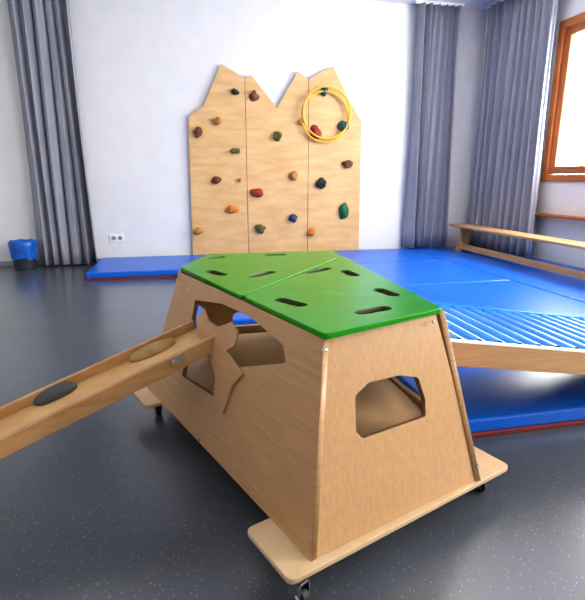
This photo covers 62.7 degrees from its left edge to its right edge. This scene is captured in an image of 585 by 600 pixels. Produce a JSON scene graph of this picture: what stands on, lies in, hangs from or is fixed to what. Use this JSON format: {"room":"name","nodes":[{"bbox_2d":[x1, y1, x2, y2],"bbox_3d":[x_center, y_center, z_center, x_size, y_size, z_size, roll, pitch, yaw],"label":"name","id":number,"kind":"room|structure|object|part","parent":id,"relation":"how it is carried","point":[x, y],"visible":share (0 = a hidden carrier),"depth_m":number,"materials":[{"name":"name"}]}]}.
{"room":"sports hall","nodes":[
{"label":"sports hall","id":0,"kind":"room"},
{"bbox_2d":[0,0,488,260],"bbox_3d":[-1.056,-2.069,5.943,8.150,3.130,0.200,-3,14,-12],"label":"wall","id":1,"kind":"structure","parent":0,"point":[143,67],"depth_m":5.78,"materials":[{"name":"paint"}]},
{"bbox_2d":[0,258,101,266],"bbox_3d":[-1.034,-0.554,6.215,7.750,0.060,0.012,-3,14,-12],"label":"baseboard","id":2,"kind":"structure","parent":1,"relation":"attached to","point":[2,263],"depth_m":5.72,"materials":[{"name":"paint"}]},
{"bbox_2d":[110,234,123,241],"bbox_3d":[-2.163,-0.763,5.913,0.165,0.090,0.016,-3,14,-12],"label":"power socket","id":3,"kind":"object","parent":1,"relation":"attached to","point":[113,237],"visible":1,"depth_m":5.91,"materials":[{"name":"white plastic"}]},
{"bbox_2d":[188,64,360,254],"bbox_3d":[-0.178,-1.700,6.046,2.223,2.364,0.088,-3,14,-12],"label":"wall","id":4,"kind":"structure","parent":1,"relation":"attached to","point":[289,178],"depth_m":6.07,"materials":[{"name":"brown wood"}]},
{"bbox_3d":[-0.924,-1.650,5.929,0.711,2.325,0.020,-3,14,-12],"label":"panel","id":5,"kind":"part","parent":4,"relation":"part of","materials":[{"name":"brown wood"}]},
{"bbox_3d":[-0.188,-1.671,6.086,0.784,2.289,0.020,-3,14,-12],"label":"panel","id":6,"kind":"part","parent":4,"relation":"part of","materials":[{"name":"brown wood"}]},
{"bbox_2d":[301,90,348,142],"bbox_3d":[0.406,-2.287,5.999,0.622,0.622,0.020,-3,14,-12],"label":"hoop","id":7,"kind":"object","parent":4,"relation":"hanging from","point":[337,95],"visible":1,"depth_m":6.00,"materials":[{"name":"yellow plastic"}]},
{"bbox_2d":[302,86,350,139],"bbox_3d":[0.429,-2.326,5.971,0.632,0.632,0.020,-3,14,-12],"label":"hoop","id":8,"kind":"object","parent":4,"relation":"hanging from","point":[337,89],"visible":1,"depth_m":5.96,"materials":[{"name":"yellow plastic"}]},
{"bbox_3d":[0.551,-1.746,6.230,0.718,2.364,0.020,-3,14,-12],"label":"panel","id":9,"kind":"part","parent":4,"relation":"part of","materials":[{"name":"brown wood"}]},
{"bbox_2d":[0,263,584,599],"bbox_3d":[-0.153,0.524,2.232,8.150,0.100,8.850,-3,14,-12],"label":"floor","id":10,"kind":"structure","parent":0,"point":[122,501],"depth_m":1.48,"materials":[{"name":"grey rubber"}]},
{"bbox_2d":[13,258,36,270],"bbox_3d":[-3.085,-0.514,5.518,0.270,0.320,0.270,-3,14,-12],"label":"waste bin","id":11,"kind":"object","parent":10,"relation":"on","point":[24,264],"visible":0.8,"depth_m":5.45,"materials":[{"name":"plastic"}]},
{"bbox_2d":[8,239,36,260],"bbox_3d":[-3.085,-0.527,5.515,0.287,0.322,0.286,-3,14,-12],"label":"trash bag","id":12,"kind":"object","parent":11,"relation":"in","point":[19,248],"visible":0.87,"depth_m":5.40,"materials":[{"name":"blue plastic"}]},
{"bbox_2d":[0,308,243,459],"bbox_3d":[-0.907,0.422,1.261,1.592,0.549,0.436,-9,17,-32],"label":"ramp","id":13,"kind":"object","parent":10,"relation":"on","point":[26,420],"visible":1,"depth_m":1.53,"materials":[{"name":"brown wood"}]},
{"bbox_3d":[-1.016,0.415,1.426,1.589,0.481,0.017,-9,17,-33],"label":"rail","id":14,"kind":"part","parent":13,"relation":"part of","materials":[{"name":"brown wood"}]},
{"bbox_2d":[86,255,204,280],"bbox_3d":[-1.244,-0.408,5.590,1.994,0.080,1.024,-3,14,-12],"label":"mat","id":15,"kind":"object","parent":10,"relation":"on","point":[112,268],"visible":0.48,"depth_m":5.20,"materials":[{"name":"blue plastic"}]},
{"bbox_2d":[195,305,257,327],"bbox_3d":[-0.409,-0.074,4.255,0.974,0.080,2.004,-3,14,-12],"label":"mat","id":16,"kind":"object","parent":10,"relation":"on","point":[239,318],"visible":0.02,"depth_m":3.29,"materials":[{"name":"blue plastic"}]},
{"bbox_2d":[133,251,507,599],"bbox_3d":[-0.040,0.231,1.878,1.136,0.640,1.640,-5,15,-18],"label":"box","id":17,"kind":"object","parent":10,"relation":"on","point":[319,428],"visible":0.94,"depth_m":1.36,"materials":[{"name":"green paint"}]},
{"bbox_3d":[-0.494,0.082,2.292,0.141,0.526,0.527,4,14,14],"label":"panel","id":18,"kind":"part","parent":17,"relation":"part of","materials":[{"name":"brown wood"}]},
{"bbox_3d":[-0.262,0.250,1.587,0.542,0.531,1.132,-3,14,-12],"label":"panel","id":19,"kind":"part","parent":17,"relation":"part of","materials":[{"name":"brown wood"}]},
{"bbox_3d":[-0.104,0.012,2.570,0.743,0.519,0.131,-3,14,-12],"label":"panel","id":20,"kind":"part","parent":17,"relation":"part of","materials":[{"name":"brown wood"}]},
{"bbox_2d":[187,332,420,435],"bbox_3d":[-0.042,0.356,1.910,0.938,0.018,1.454,-3,14,-12],"label":"shelf","id":21,"kind":"object","parent":17,"relation":"attached to","point":[384,403],"depth_m":1.85,"materials":[{"name":"brown wood"}]},
{"bbox_3d":[0.276,0.326,1.315,0.615,0.521,0.142,-9,16,-31],"label":"panel","id":22,"kind":"part","parent":17,"relation":"part of","materials":[{"name":"brown wood"}]},
{"bbox_3d":[0.357,0.143,2.044,0.128,0.525,1.389,-3,14,-13],"label":"panel","id":23,"kind":"part","parent":17,"relation":"part of","materials":[{"name":"brown wood"}]},
{"bbox_2d":[333,248,440,262],"bbox_3d":[0.712,-0.509,5.995,1.994,0.080,1.024,-3,14,-12],"label":"mat","id":24,"kind":"object","parent":10,"relation":"on","point":[403,254],"visible":0.28,"depth_m":6.03,"materials":[{"name":"blue plastic"}]},
{"bbox_2d":[357,260,507,285],"bbox_3d":[0.970,-0.245,4.937,2.004,0.080,1.204,-3,14,-12],"label":"mat","id":25,"kind":"object","parent":10,"relation":"on","point":[435,271],"visible":0.31,"depth_m":4.92,"materials":[{"name":"blue plastic"}]},
{"bbox_2d":[407,247,524,259],"bbox_3d":[2.272,-0.590,6.317,1.184,0.080,1.024,-3,14,-12],"label":"mat","id":26,"kind":"object","parent":10,"relation":"on","point":[443,253],"visible":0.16,"depth_m":6.19,"materials":[{"name":"blue plastic"}]},
{"bbox_2d":[449,224,584,279],"bbox_3d":[2.645,-0.439,4.846,0.260,0.340,3.700,-3,14,-12],"label":"bench","id":27,"kind":"object","parent":26,"relation":"on","point":[465,229],"visible":1,"depth_m":5.26,"materials":[{"name":"brown wood"}]},
{"bbox_3d":[2.302,-0.816,6.412,0.260,0.312,0.035,-3,14,-12],"label":"leg","id":28,"kind":"part","parent":27,"relation":"part of","materials":[{"name":"brown wood"}]},
{"bbox_3d":[2.645,-0.590,4.808,0.260,0.028,3.700,-3,14,-12],"label":"seat","id":29,"kind":"part","parent":27,"relation":"part of","materials":[{"name":"brown wood"}]},
{"bbox_2d":[395,316,584,437],"bbox_3d":[1.472,0.326,2.655,2.004,0.080,1.194,-3,14,-12],"label":"mat","id":30,"kind":"object","parent":10,"relation":"on","point":[496,401],"visible":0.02,"depth_m":2.08,"materials":[{"name":"blue plastic"}]},
{"bbox_2d":[432,302,584,374],"bbox_3d":[1.563,0.188,2.235,2.252,0.382,0.624,-3,14,-12],"label":"ramp","id":31,"kind":"object","parent":30,"relation":"on","point":[481,337],"visible":0.64,"depth_m":1.84,"materials":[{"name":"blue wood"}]},
{"bbox_3d":[1.637,0.266,1.955,2.226,0.368,0.022,-3,14,-12],"label":"rail","id":32,"kind":"part","parent":31,"relation":"part of","materials":[{"name":"brown wood"}]},
{"bbox_2d":[401,280,584,316],"bbox_3d":[1.221,0.041,3.794,2.004,0.080,1.194,-3,14,-12],"label":"mat","id":33,"kind":"object","parent":10,"relation":"on","point":[509,294],"visible":0.35,"depth_m":3.91,"materials":[{"name":"blue plastic"}]},
{"bbox_2d":[447,257,584,298],"bbox_3d":[2.597,-0.237,4.907,1.154,0.080,1.944,-3,14,-12],"label":"mat","id":34,"kind":"object","parent":10,"relation":"on","point":[559,284],"visible":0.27,"depth_m":4.76,"materials":[{"name":"blue plastic"}]},
{"bbox_2d":[573,298,584,302],"bbox_3d":[2.974,0.191,3.194,1.154,0.080,1.654,-3,14,-12],"label":"mat","id":35,"kind":"object","parent":10,"relation":"on","point":[576,299],"visible":0.16,"depth_m":3.81,"materials":[{"name":"blue plastic"}]},
{"bbox_2d":[367,0,496,9],"bbox_3d":[-0.153,-2.609,1.448,8.150,0.100,8.850,-3,14,-12],"label":"ceiling","id":36,"kind":"structure","parent":0,"point":[469,4],"depth_m":5.94,"materials":[{"name":"paint"}]},
{"bbox_2d":[7,0,97,265],"bbox_3d":[-2.682,-1.933,5.360,0.700,3.109,0.198,-3,14,-12],"label":"curtain","id":37,"kind":"object","parent":36,"relation":"hanging from","point":[41,30],"visible":0.99,"depth_m":5.38,"materials":[{"name":"fabric"}]},
{"bbox_2d":[401,0,463,247],"bbox_3d":[1.823,-2.209,6.300,0.640,3.029,0.216,-3,14,-12],"label":"curtain","id":38,"kind":"object","parent":36,"relation":"hanging from","point":[426,209],"visible":1,"depth_m":6.26,"materials":[{"name":"fabric"}]},
{"bbox_3d":[1.824,-3.663,5.935,0.640,0.030,0.040,-3,14,-12],"label":"rail","id":39,"kind":"part","parent":38,"relation":"part of","materials":[{"name":"white plastic"}]},
{"bbox_2d":[467,0,557,257],"bbox_3d":[2.671,-2.108,5.898,0.269,3.029,1.172,-4,15,-16],"label":"curtain","id":40,"kind":"object","parent":36,"relation":"hanging from","point":[520,33],"visible":0.95,"depth_m":5.81,"materials":[{"name":"fabric"}]},
{"bbox_3d":[2.668,-3.563,5.535,0.180,0.030,1.160,-3,14,-12],"label":"rail","id":41,"kind":"part","parent":40,"relation":"part of","materials":[{"name":"white plastic"}]},
{"bbox_2d":[531,0,584,268],"bbox_3d":[3.754,-1.245,2.648,0.240,3.130,8.450,-3,14,-12],"label":"wall","id":42,"kind":"structure","parent":0,"point":[560,198],"depth_m":5.47,"materials":[{"name":"paint"}]},
{"bbox_2d":[535,213,584,220],"bbox_3d":[3.583,-0.293,2.822,0.130,0.030,6.400,-3,14,-12],"label":"trim","id":43,"kind":"structure","parent":42,"relation":"attached to","point":[536,214],"depth_m":5.35,"materials":[{"name":"brown wood"}]},
{"bbox_2d":[541,12,584,181],"bbox_3d":[3.284,-1.941,4.300,0.100,1.720,2.610,-3,14,-12],"label":"window","id":44,"kind":"structure","parent":42,"relation":"in","point":[569,28],"depth_m":5.39,"materials":[{"name":"brown wood"}]}
]}

